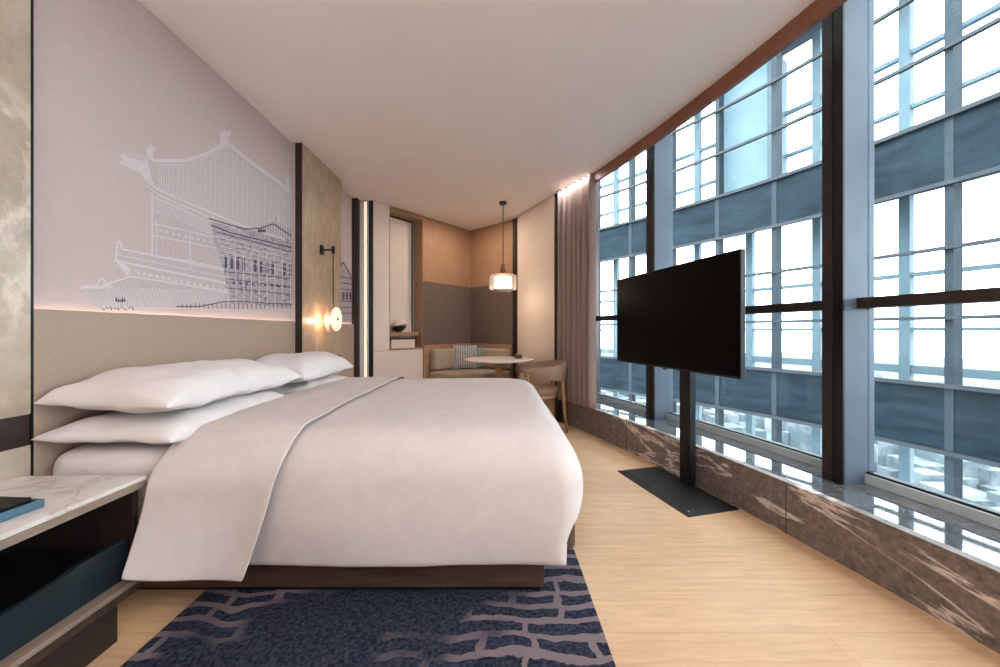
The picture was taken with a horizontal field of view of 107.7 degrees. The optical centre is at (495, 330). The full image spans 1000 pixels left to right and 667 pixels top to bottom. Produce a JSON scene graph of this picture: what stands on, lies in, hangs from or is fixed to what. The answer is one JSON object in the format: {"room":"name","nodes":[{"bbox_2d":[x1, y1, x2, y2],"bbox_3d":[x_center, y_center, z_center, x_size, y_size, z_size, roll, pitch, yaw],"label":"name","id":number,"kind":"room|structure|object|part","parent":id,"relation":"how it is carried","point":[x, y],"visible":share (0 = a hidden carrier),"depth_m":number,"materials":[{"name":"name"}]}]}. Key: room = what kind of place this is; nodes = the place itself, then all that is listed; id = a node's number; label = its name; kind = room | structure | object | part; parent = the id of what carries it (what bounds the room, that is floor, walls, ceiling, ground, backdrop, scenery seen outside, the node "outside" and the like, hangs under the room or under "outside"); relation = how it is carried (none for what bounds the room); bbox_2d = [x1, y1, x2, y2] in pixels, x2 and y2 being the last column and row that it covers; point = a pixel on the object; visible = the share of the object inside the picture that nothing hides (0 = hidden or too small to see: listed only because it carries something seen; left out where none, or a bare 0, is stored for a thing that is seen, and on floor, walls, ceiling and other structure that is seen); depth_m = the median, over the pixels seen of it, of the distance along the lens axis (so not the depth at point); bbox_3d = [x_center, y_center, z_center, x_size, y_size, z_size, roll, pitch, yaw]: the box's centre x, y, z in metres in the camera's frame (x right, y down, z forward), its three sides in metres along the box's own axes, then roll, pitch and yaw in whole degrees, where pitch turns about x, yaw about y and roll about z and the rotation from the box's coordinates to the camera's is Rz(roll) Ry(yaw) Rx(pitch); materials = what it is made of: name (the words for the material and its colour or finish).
{"room":"hotel room","nodes":[
{"label":"hotel room","id":0,"kind":"room"},
{"bbox_2d":[0,0,30,481],"bbox_3d":[-1.792,-0.280,-0.156,0.045,2.760,3.088,0,0,0],"label":"wall","id":1,"kind":"structure","parent":0,"point":[15,15],"depth_m":1.34,"materials":[{"name":"beige stone"}]},
{"bbox_2d":[360,200,368,376],"bbox_3d":[-1.710,-0.280,4.648,0.180,2.760,0.014,0,0,0],"label":"trim","id":2,"kind":"structure","parent":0,"point":[360,200],"depth_m":4.64,"materials":[{"name":"metal"}]},
{"bbox_2d":[360,201,367,376],"bbox_3d":[-1.677,-0.285,4.623,0.095,2.730,0.031,0,0,0],"label":"light strip","id":3,"kind":"object","parent":2,"relation":"attached to","point":[363,204],"visible":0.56,"depth_m":4.62,"materials":[{"name":"plastic"}]},
{"bbox_2d":[364,202,366,376],"bbox_3d":[-1.650,-0.290,4.612,0.028,2.680,0.007,0,0,0],"label":"diffuser","id":4,"kind":"object","parent":3,"relation":"attached to","point":[365,203],"depth_m":4.61,"materials":[{"name":"white plastic"}]},
{"bbox_2d":[137,0,814,230],"bbox_3d":[-0.217,-1.710,2.500,4.166,0.100,8.600,0,0,0],"label":"ceiling","id":5,"kind":"structure","parent":0,"point":[445,111],"depth_m":2.37,"materials":[{"name":"paint"}]},
{"bbox_2d":[489,201,515,288],"bbox_3d":[0.090,-1.093,4.700,0.352,1.135,0.352,0,0,0],"label":"pendant lamp","id":6,"kind":"object","parent":5,"relation":"hanging from","point":[502,282],"visible":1,"depth_m":4.63,"materials":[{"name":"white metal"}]},
{"bbox_3d":[0.090,-0.627,4.700,0.230,0.135,0.230,0,0,0],"label":"lamp shade","id":7,"kind":"part","parent":6,"relation":"part of","materials":[{"name":"beige glass"}]},
{"bbox_2d":[557,173,596,407],"bbox_3d":[0.884,-0.421,4.107,0.086,2.471,0.638,0,0,-26],"label":"curtain","id":8,"kind":"object","parent":5,"relation":"hanging from","point":[577,203],"visible":0.97,"depth_m":4.00,"materials":[{"name":"fabric"}]},
{"bbox_2d":[594,0,847,182],"bbox_3d":[1.593,-1.609,1.091,0.345,0.099,5.605,0,0,-8],"label":"trim","id":9,"kind":"structure","parent":5,"relation":"attached to","point":[818,10],"depth_m":2.29,"materials":[{"name":"red wood"}]},
{"bbox_2d":[86,422,999,666],"bbox_3d":[-0.202,1.160,2.499,4.196,0.120,8.603,0,0,0],"label":"floor","id":10,"kind":"structure","parent":0,"point":[667,587],"depth_m":1.48,"materials":[{"name":"brown wood"}]},
{"bbox_2d":[0,476,145,666],"bbox_3d":[-1.534,0.819,0.740,0.465,0.562,1.240,0,0,0],"label":"nightstand","id":11,"kind":"object","parent":10,"relation":"on","point":[63,561],"visible":0.89,"depth_m":1.21,"materials":[{"name":"stone"}]},
{"bbox_3d":[-1.758,0.734,0.739,0.018,0.312,1.198,0,0,0],"label":"panel","id":12,"kind":"part","parent":11,"relation":"part of","materials":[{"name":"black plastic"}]},
{"bbox_2d":[0,498,44,522],"bbox_3d":[-1.515,0.524,0.965,0.250,0.026,0.320,0,0,4],"label":"tray","id":13,"kind":"object","parent":11,"relation":"on","point":[37,503],"visible":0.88,"depth_m":1.07,"materials":[{"name":"blue leather"}]},
{"bbox_2d":[0,496,31,512],"bbox_3d":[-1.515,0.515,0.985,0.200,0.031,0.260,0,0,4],"label":"remote control","id":14,"kind":"object","parent":13,"relation":"in","point":[7,503],"visible":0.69,"depth_m":1.08,"materials":[{"name":"black plastic"}]},
{"bbox_3d":[-1.550,0.844,0.740,0.375,0.088,1.180,0,0,0],"label":"drawer","id":15,"kind":"part","parent":11,"relation":"part of","materials":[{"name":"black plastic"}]},
{"bbox_3d":[-1.351,0.824,0.740,0.018,0.141,1.180,0,0,0],"label":"drawer","id":16,"kind":"part","parent":11,"relation":"part of","materials":[{"name":"teal paint"}]},
{"bbox_3d":[-1.550,0.737,1.350,0.435,0.316,0.020,0,0,0],"label":"panel","id":17,"kind":"part","parent":11,"relation":"part of","materials":[{"name":"brown wood"}]},
{"bbox_3d":[-1.540,0.934,0.740,0.453,0.032,1.240,0,0,0],"label":"rail","id":18,"kind":"part","parent":11,"relation":"part of","materials":[{"name":"brown wood"}]},
{"bbox_2d":[34,309,294,475],"bbox_3d":[-1.782,0.507,2.302,0.028,1.186,1.816,0,0,0],"label":"headboard","id":19,"kind":"object","parent":10,"relation":"on","point":[70,346],"visible":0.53,"depth_m":1.68,"materials":[{"name":"leather"}]},
{"bbox_2d":[120,548,615,666],"bbox_3d":[-0.415,1.093,1.400,1.610,0.012,2.000,0,0,0],"label":"rug","id":20,"kind":"object","parent":10,"relation":"on","point":[558,624],"visible":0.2,"depth_m":1.33,"materials":[{"name":"blue carpet"}]},
{"bbox_2d":[138,523,574,589],"bbox_3d":[-0.712,0.936,2.350,2.093,0.302,1.700,0,0,0],"label":"bed","id":21,"kind":"object","parent":20,"relation":"on","point":[256,577],"visible":0.16,"depth_m":1.51,"materials":[{"name":"brown wood"}]},
{"bbox_2d":[53,442,171,521],"bbox_3d":[-0.752,0.625,2.305,2.025,0.314,1.790,0,0,0],"label":"mattress","id":22,"kind":"object","parent":21,"relation":"on","point":[114,458],"visible":0.16,"depth_m":1.42,"materials":[{"name":"white fabric"}]},
{"bbox_2d":[31,390,285,443],"bbox_3d":[-1.490,0.391,1.840,0.532,0.158,0.930,1,0,0],"label":"pillow","id":23,"kind":"object","parent":22,"relation":"on","point":[174,426],"visible":0.59,"depth_m":1.45,"materials":[{"name":"white fabric"}]},
{"bbox_2d":[33,358,301,412],"bbox_3d":[-1.495,0.245,1.850,0.525,0.200,0.930,1,0,1],"label":"pillow","id":24,"kind":"object","parent":23,"relation":"on","point":[181,385],"visible":1,"depth_m":1.51,"materials":[{"name":"white fabric"}]},
{"bbox_2d":[266,375,348,393],"bbox_3d":[-1.485,0.401,2.765,0.550,0.114,0.850,0,0,0],"label":"pillow","id":25,"kind":"object","parent":22,"relation":"on","point":[287,388],"visible":0.2,"depth_m":2.52,"materials":[{"name":"white fabric"}]},
{"bbox_2d":[256,351,353,382],"bbox_3d":[-1.490,0.264,2.770,0.503,0.218,0.850,1,0,-1],"label":"pillow","id":26,"kind":"object","parent":25,"relation":"on","point":[312,365],"visible":0.7,"depth_m":2.56,"materials":[{"name":"white fabric"}]},
{"bbox_2d":[122,376,582,581],"bbox_3d":[-0.469,0.646,2.278,1.660,0.549,2.053,0,0,0],"label":"duvet","id":27,"kind":"object","parent":22,"relation":"on","point":[383,471],"visible":0.99,"depth_m":1.41,"materials":[{"name":"white fabric"}]},
{"bbox_2d":[369,200,422,378],"bbox_3d":[-1.423,-0.278,5.027,0.280,2.756,0.830,0,0,39],"label":"tall cabinet","id":28,"kind":"object","parent":10,"relation":"on","point":[395,234],"visible":0.77,"depth_m":5.02,"materials":[{"name":"paint"}]},
{"bbox_3d":[-1.592,-0.698,4.819,0.280,1.916,0.235,0,0,39],"label":"panel","id":29,"kind":"part","parent":28,"relation":"part of","materials":[{"name":"paint"}]},
{"bbox_2d":[390,338,416,348],"bbox_3d":[-1.343,0.168,5.077,0.178,0.136,0.452,0,0,39],"label":"drawer box","id":30,"kind":"object","parent":28,"relation":"on","point":[394,342],"visible":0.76,"depth_m":5.02,"materials":[{"name":"paint"}]},
{"bbox_2d":[390,332,417,335],"bbox_3d":[-1.328,0.040,5.064,0.219,0.050,0.452,0,0,39],"label":"display shelf","id":31,"kind":"object","parent":28,"relation":"attached to","point":[391,333],"visible":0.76,"depth_m":4.98,"materials":[{"name":"brown wood"}]},
{"bbox_2d":[390,320,406,331],"bbox_3d":[-1.342,-0.071,5.032,0.224,0.173,0.224,0,0,-20],"label":"ornament","id":32,"kind":"object","parent":31,"relation":"on","point":[397,326],"visible":0.96,"depth_m":4.96,"materials":[{"name":"ceramic"}]},
{"bbox_2d":[392,326,405,331],"bbox_3d":[-1.342,-0.028,5.032,0.210,0.085,0.210,0,0,-20],"label":"bowl","id":33,"kind":"object","parent":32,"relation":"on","point":[396,328],"depth_m":4.96,"materials":[{"name":"black ceramic"}]},
{"bbox_2d":[430,348,509,377],"bbox_3d":[-0.362,0.642,5.377,0.879,0.755,0.894,0,0,39],"label":"sofa","id":34,"kind":"object","parent":10,"relation":"on","point":[441,360],"visible":0.41,"depth_m":5.32,"materials":[{"name":"beige leather"}]},
{"bbox_3d":[-0.703,0.417,5.538,0.145,0.305,0.691,0,0,39],"label":"backrest","id":35,"kind":"part","parent":34,"relation":"part of","materials":[{"name":"fabric"}]},
{"bbox_2d":[430,367,492,377],"bbox_3d":[-0.461,0.657,5.458,0.610,0.155,0.891,0,0,39],"label":"seat cushion","id":36,"kind":"object","parent":34,"relation":"on","point":[450,372],"depth_m":5.23,"materials":[{"name":"fabric"}]},
{"bbox_2d":[453,345,476,368],"bbox_3d":[-0.472,0.395,5.555,0.370,0.364,0.130,0,0,-6],"label":"cushion","id":37,"kind":"object","parent":34,"relation":"on","point":[461,352],"visible":0.95,"depth_m":5.51,"materials":[{"name":"grey fabric"}]},
{"bbox_2d":[476,347,482,367],"bbox_3d":[-0.367,0.405,5.670,0.324,0.315,0.121,0,0,25],"label":"cushion","id":38,"kind":"object","parent":34,"relation":"on","point":[478,352],"visible":0.28,"depth_m":5.61,"materials":[{"name":"teal fabric"}]},
{"bbox_2d":[473,369,509,377],"bbox_3d":[-0.077,0.657,5.293,0.302,0.155,0.570,0,0,43],"label":"seat cushion","id":39,"kind":"object","parent":34,"relation":"on","point":[489,373],"depth_m":5.13,"materials":[{"name":"fabric"}]},
{"bbox_3d":[-0.087,0.417,5.597,0.727,0.305,0.145,0,0,43],"label":"backrest","id":40,"kind":"part","parent":34,"relation":"part of","materials":[{"name":"fabric"}]},
{"bbox_2d":[465,356,532,377],"bbox_3d":[0.038,0.725,4.620,0.870,0.750,0.870,0,0,0],"label":"round table","id":41,"kind":"object","parent":10,"relation":"on","point":[498,361],"visible":0.59,"depth_m":4.48,"materials":[{"name":"stone"}]},
{"bbox_2d":[514,354,521,358],"bbox_3d":[0.285,0.321,4.660,0.090,0.058,0.060,0,0,-12],"label":"box","id":42,"kind":"object","parent":41,"relation":"on","point":[516,356],"visible":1,"depth_m":4.63,"materials":[{"name":"brown wood"}]},
{"bbox_2d":[515,360,567,432],"bbox_3d":[0.506,0.718,4.142,0.592,0.766,0.632,0,0,-8],"label":"armchair","id":43,"kind":"object","parent":10,"relation":"on","point":[551,370],"visible":0.73,"depth_m":3.95,"materials":[{"name":"beige leather"}]},
{"bbox_3d":[0.532,0.453,4.146,0.541,0.235,0.632,0,0,-8],"label":"backrest","id":44,"kind":"part","parent":43,"relation":"part of","materials":[{"name":"beige leather"}]},
{"bbox_3d":[0.460,0.652,4.136,0.500,0.085,0.500,0,0,-8],"label":"seat","id":45,"kind":"part","parent":43,"relation":"part of","materials":[{"name":"beige leather"}]},
{"bbox_3d":[0.460,0.716,4.136,0.470,0.039,0.470,0,0,-8],"label":"seat frame","id":46,"kind":"part","parent":43,"relation":"part of","materials":[{"name":"brown wood"}]},
{"bbox_3d":[0.685,0.800,4.379,0.077,0.602,0.040,0,0,-24],"label":"leg","id":47,"kind":"part","parent":43,"relation":"part of","materials":[{"name":"brown wood"}]},
{"bbox_3d":[0.744,0.800,3.964,0.077,0.602,0.040,0,0,8],"label":"leg","id":48,"kind":"part","parent":43,"relation":"part of","materials":[{"name":"brown wood"}]},
{"bbox_2d":[618,370,738,516],"bbox_3d":[1.225,0.435,2.553,0.375,1.330,0.730,0,0,-14],"label":"stand","id":49,"kind":"object","parent":10,"relation":"on","point":[681,493],"visible":0.78,"depth_m":2.54,"materials":[{"name":"metal"}]},
{"bbox_3d":[1.225,1.089,2.553,0.375,0.022,0.730,0,0,-14],"label":"plate","id":50,"kind":"part","parent":49,"relation":"part of","materials":[{"name":"black metal"}]},
{"bbox_2d":[617,249,744,378],"bbox_3d":[1.263,-0.090,2.680,0.066,0.744,1.292,0,0,-12],"label":"television","id":51,"kind":"object","parent":49,"relation":"attached to","point":[688,316],"visible":1,"depth_m":2.44,"materials":[{"name":"black"}]},
{"bbox_2d":[626,423,785,532],"bbox_3d":[1.554,0.969,1.861,0.093,0.262,3.069,0,0,-12],"label":"trim","id":52,"kind":"structure","parent":10,"relation":"on","point":[626,423],"depth_m":1.98,"materials":[{"name":"brown metal"}]},
{"bbox_2d":[556,193,558,421],"bbox_3d":[0.553,-0.280,4.885,0.088,2.760,1.025,0,0,-24],"label":"wall","id":53,"kind":"structure","parent":0,"point":[557,401],"depth_m":4.40,"materials":[{"name":"paint"}]},
{"bbox_2d":[513,217,517,378],"bbox_3d":[0.304,-0.279,5.341,0.181,2.757,0.074,0,0,31],"label":"trim","id":54,"kind":"structure","parent":53,"relation":"attached to","point":[515,221],"depth_m":5.37,"materials":[{"name":"brown metal"}]},
{"bbox_2d":[518,195,553,414],"bbox_3d":[0.513,-0.277,4.851,0.011,2.754,0.953,0,0,-24],"label":"wall panel","id":55,"kind":"object","parent":53,"relation":"attached to","point":[535,225],"visible":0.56,"depth_m":4.79,"materials":[{"name":"beige paint"}]},
{"bbox_2d":[561,400,999,653],"bbox_3d":[1.471,0.969,1.566,0.470,0.262,6.580,0,0,-10],"label":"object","id":56,"kind":"structure","parent":53,"relation":"attached to","point":[963,596],"depth_m":1.70,"materials":[{"name":"brown stone"}]},
{"bbox_2d":[565,401,999,577],"bbox_3d":[1.460,0.828,1.564,0.462,0.021,6.572,0,0,-10],"label":"trim","id":57,"kind":"structure","parent":53,"relation":"attached to","point":[969,559],"depth_m":1.68,"materials":[{"name":"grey stone"}]},
{"bbox_2d":[554,182,598,421],"bbox_3d":[1.038,-0.550,4.907,0.218,3.300,1.193,0,0,39],"label":"wall","id":58,"kind":"structure","parent":0,"point":[597,216],"depth_m":5.22,"materials":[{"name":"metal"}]},
{"bbox_3d":[-0.046,-0.280,5.774,0.782,2.760,0.726,0,0,0],"label":"wall","id":59,"kind":"structure","parent":0,"visible":0},
{"bbox_2d":[470,343,512,378],"bbox_3d":[-0.095,0.650,5.736,0.927,0.900,0.038,0,0,43],"label":"wainscot","id":60,"kind":"structure","parent":59,"relation":"attached to","point":[500,346],"depth_m":5.53,"materials":[{"name":"brown wood"}]},
{"bbox_2d":[470,283,512,343],"bbox_3d":[-0.088,-0.260,5.743,0.927,0.909,0.018,0,0,43],"label":"wall panel","id":61,"kind":"object","parent":59,"relation":"attached to","point":[491,308],"visible":1,"depth_m":5.71,"materials":[{"name":"fabric"}]},
{"bbox_2d":[470,220,512,287],"bbox_3d":[-0.088,-1.187,5.743,0.927,0.938,0.018,0,0,43],"label":"wall panel","id":62,"kind":"object","parent":59,"relation":"attached to","point":[491,246],"visible":1,"depth_m":5.73,"materials":[{"name":"brown wood"}]},
{"bbox_3d":[-1.907,-0.280,1.550,0.185,2.760,6.700,0,0,0],"label":"wall","id":63,"kind":"structure","parent":0,"visible":0},
{"bbox_2d":[0,414,29,451],"bbox_3d":[-1.794,0.374,-0.156,0.042,0.118,3.088,0,0,0],"label":"trim","id":64,"kind":"structure","parent":63,"relation":"attached to","point":[14,431],"depth_m":1.34,"materials":[{"name":"brown wood"}]},
{"bbox_2d":[30,0,33,475],"bbox_3d":[-1.792,-0.280,1.393,0.047,2.760,0.007,0,0,0],"label":"trim","id":65,"kind":"structure","parent":63,"relation":"attached to","point":[32,1],"depth_m":1.39,"materials":[{"name":"black metal"}]},
{"bbox_2d":[34,0,291,320],"bbox_3d":[-1.805,-0.867,2.303,0.020,1.574,1.811,0,0,0],"label":"wall mural","id":66,"kind":"object","parent":63,"relation":"attached to","point":[159,189],"visible":1,"depth_m":1.87,"materials":[{"name":"paper"}]},
{"bbox_2d":[292,143,340,374],"bbox_3d":[-1.758,-0.278,3.615,0.116,2.756,0.810,0,0,0],"label":"panel","id":67,"kind":"object","parent":63,"relation":"attached to","point":[316,190],"visible":0.52,"depth_m":3.43,"materials":[{"name":"brown wood"}]},
{"bbox_3d":[-1.736,-0.278,3.212,0.060,2.756,0.005,0,0,0],"label":"edge trim","id":68,"kind":"part","parent":67,"relation":"part of","materials":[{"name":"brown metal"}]},
{"bbox_2d":[320,245,341,332],"bbox_3d":[-1.620,-0.407,3.560,0.172,0.855,0.270,0,0,0],"label":"wall sconce","id":69,"kind":"object","parent":67,"relation":"attached to","point":[336,317],"visible":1,"depth_m":3.55,"materials":[{"name":"white glass"}]},
{"bbox_3d":[-1.697,-0.790,3.560,0.018,0.090,0.060,0,0,0],"label":"wall plate","id":70,"kind":"part","parent":69,"relation":"part of","materials":[{"name":"black metal"}]},
{"bbox_3d":[-1.588,-0.480,3.560,0.009,0.580,0.009,0,0,0],"label":"rod","id":71,"kind":"part","parent":69,"relation":"part of","materials":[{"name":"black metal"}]},
{"bbox_2d":[341,189,351,323],"bbox_3d":[-1.805,-0.867,3.881,0.020,1.574,1.338,0,0,0],"label":"wall mural","id":72,"kind":"object","parent":63,"relation":"attached to","point":[346,200],"visible":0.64,"depth_m":4.39,"materials":[{"name":"fabric"}]},
{"bbox_2d":[341,324,353,376],"bbox_3d":[-1.782,0.507,4.287,0.028,1.186,0.527,0,0,0],"label":"wall panel","id":73,"kind":"object","parent":63,"relation":"attached to","point":[347,330],"visible":0.35,"depth_m":4.38,"materials":[{"name":"leather"}]},
{"bbox_2d":[352,198,359,376],"bbox_3d":[-1.771,-0.279,4.595,0.082,2.758,0.090,0,0,0],"label":"trim","id":74,"kind":"structure","parent":63,"relation":"attached to","point":[355,201],"depth_m":4.55,"materials":[{"name":"brown metal"}]},
{"bbox_3d":[1.534,1.305,1.606,1.664,0.790,6.695,0,0,0],"label":"wall","id":75,"kind":"structure","parent":0,"visible":0},
{"bbox_2d":[596,315,645,411],"bbox_3d":[1.289,-0.691,4.202,0.220,3.019,1.529,0,0,-24],"label":"window","id":76,"kind":"structure","parent":75,"relation":"in","point":[638,406],"depth_m":4.10,"materials":[{"name":"clear glass"}]},
{"bbox_3d":[1.354,0.794,4.184,0.086,0.049,1.404,0,0,-21],"label":"frame","id":77,"kind":"part","parent":76,"relation":"part of","materials":[{"name":"grey metal"}]},
{"bbox_2d":[646,132,821,467],"bbox_3d":[1.764,-0.691,2.778,0.220,3.019,1.521,0,0,-18],"label":"window","id":78,"kind":"structure","parent":75,"relation":"in","point":[659,157],"depth_m":3.38,"materials":[{"name":"clear glass"}]},
{"bbox_3d":[1.824,0.794,2.754,0.087,0.049,1.399,0,0,-15],"label":"frame","id":79,"kind":"part","parent":78,"relation":"part of","materials":[{"name":"grey metal"}]},
{"bbox_2d":[596,398,999,566],"bbox_3d":[1.696,0.860,1.602,0.855,0.081,6.788,0,0,-10],"label":"window sill","id":80,"kind":"structure","parent":75,"relation":"on","point":[982,541],"depth_m":1.81,"materials":[{"name":"grey stone"}]},
{"bbox_2d":[822,0,999,529],"bbox_3d":[2.080,-0.691,1.331,0.220,3.019,1.490,0,0,-12],"label":"window","id":81,"kind":"structure","parent":75,"relation":"in","point":[849,302],"depth_m":1.96,"materials":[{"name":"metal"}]},
{"bbox_3d":[2.136,0.794,1.301,0.088,0.049,1.370,0,0,-9],"label":"frame","id":82,"kind":"part","parent":81,"relation":"part of","materials":[{"name":"grey metal"}]},
{"bbox_3d":[-0.752,-0.280,5.727,0.755,2.760,0.904,0,0,0],"label":"wall","id":83,"kind":"structure","parent":0,"visible":0},
{"bbox_2d":[423,343,469,377],"bbox_3d":[-0.735,0.650,5.651,0.038,0.900,0.997,0,0,39],"label":"wainscot","id":84,"kind":"structure","parent":83,"relation":"attached to","point":[426,348],"depth_m":5.32,"materials":[{"name":"brown wood"}]},
{"bbox_2d":[423,282,469,343],"bbox_3d":[-0.743,-0.260,5.657,0.018,0.909,0.997,0,0,39],"label":"wall panel","id":85,"kind":"object","parent":83,"relation":"attached to","point":[446,308],"visible":1,"depth_m":5.60,"materials":[{"name":"fabric"}]},
{"bbox_2d":[423,216,469,287],"bbox_3d":[-0.743,-1.187,5.657,0.018,0.938,0.997,0,0,39],"label":"wall panel","id":86,"kind":"object","parent":83,"relation":"attached to","point":[446,247],"visible":1,"depth_m":5.60,"materials":[{"name":"brown wood"}]},
{"label":"outside","id":87,"kind":"structure","parent":0,"visible":0},
{"bbox_2d":[601,353,999,472],"bbox_3d":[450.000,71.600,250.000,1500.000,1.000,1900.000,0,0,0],"label":"ground","id":88,"kind":"structure","parent":87,"point":[878,358],"depth_m":731.02,"materials":[{"name":"white"}]},
{"bbox_2d":[601,373,999,510],"bbox_3d":[270.735,63.114,197.180,480.946,15.972,634.338,0,0,0],"label":"city buildings","id":89,"kind":"structure","parent":88,"relation":"on","point":[981,482],"depth_m":171.36},
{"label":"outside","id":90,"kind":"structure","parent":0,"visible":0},
{"bbox_2d":[599,0,999,498],"bbox_3d":[5.461,-2.100,5.681,3.716,22.800,16.805,0,0,-15],"label":"tower wing","id":91,"kind":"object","parent":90,"point":[755,191],"visible":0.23,"depth_m":6.66,"materials":[{"name":"glass"}]},
{"bbox_3d":[4.961,-4.945,5.309,2.561,0.050,14.873,0,0,-15],"label":"facade rail","id":92,"kind":"part","parent":91,"relation":"part of","materials":[{"name":"metal"}]},
{"bbox_3d":[5.026,-2.545,5.320,2.560,0.930,14.947,0,0,-15],"label":"spandrel panel","id":93,"kind":"part","parent":91,"relation":"part of","materials":[{"name":"blue glass"}]},
{"bbox_3d":[5.026,1.235,5.320,2.560,0.930,14.947,0,0,-15],"label":"spandrel panel","id":94,"kind":"part","parent":91,"relation":"part of","materials":[{"name":"blue glass"}]},
{"bbox_3d":[4.961,-3.965,5.309,2.561,0.050,14.873,0,0,-15],"label":"facade rail","id":95,"kind":"part","parent":91,"relation":"part of","materials":[{"name":"metal"}]},
{"bbox_3d":[4.961,-3.010,5.309,2.561,0.060,14.873,0,0,-15],"label":"facade rail","id":96,"kind":"part","parent":91,"relation":"part of","materials":[{"name":"metal"}]},
{"bbox_3d":[4.961,-2.070,5.309,2.561,0.060,14.873,0,0,-15],"label":"facade rail","id":97,"kind":"part","parent":91,"relation":"part of","materials":[{"name":"metal"}]},
{"bbox_3d":[4.961,-1.165,5.309,2.561,0.050,14.873,0,0,-15],"label":"facade rail","id":98,"kind":"part","parent":91,"relation":"part of","materials":[{"name":"metal"}]},
{"bbox_3d":[4.961,-0.185,5.309,2.561,0.050,14.873,0,0,-15],"label":"facade rail","id":99,"kind":"part","parent":91,"relation":"part of","materials":[{"name":"metal"}]},
{"bbox_3d":[4.961,0.770,5.309,2.561,0.060,14.873,0,0,-15],"label":"facade rail","id":100,"kind":"part","parent":91,"relation":"part of","materials":[{"name":"metal"}]},
{"bbox_3d":[4.961,1.710,5.309,2.561,0.060,14.873,0,0,-15],"label":"facade rail","id":101,"kind":"part","parent":91,"relation":"part of","materials":[{"name":"metal"}]},
{"bbox_3d":[5.926,-4.735,5.475,2.788,0.070,16.100,0,0,-14],"label":"rail","id":102,"kind":"part","parent":91,"relation":"part of","materials":[{"name":"metal"}]},
{"bbox_3d":[5.926,-3.810,5.475,2.788,0.060,16.100,0,0,-14],"label":"rail","id":103,"kind":"part","parent":91,"relation":"part of","materials":[{"name":"metal"}]},
{"bbox_3d":[5.926,-0.955,5.475,2.788,0.070,16.100,0,0,-14],"label":"rail","id":104,"kind":"part","parent":91,"relation":"part of","materials":[{"name":"metal"}]},
{"bbox_3d":[5.926,-0.030,5.475,2.788,0.060,16.100,0,0,-14],"label":"rail","id":105,"kind":"part","parent":91,"relation":"part of","materials":[{"name":"metal"}]},
{"bbox_3d":[5.926,0.650,5.475,2.788,0.140,16.100,0,0,-14],"label":"rail","id":106,"kind":"part","parent":91,"relation":"part of","materials":[{"name":"metal"}]}
]}

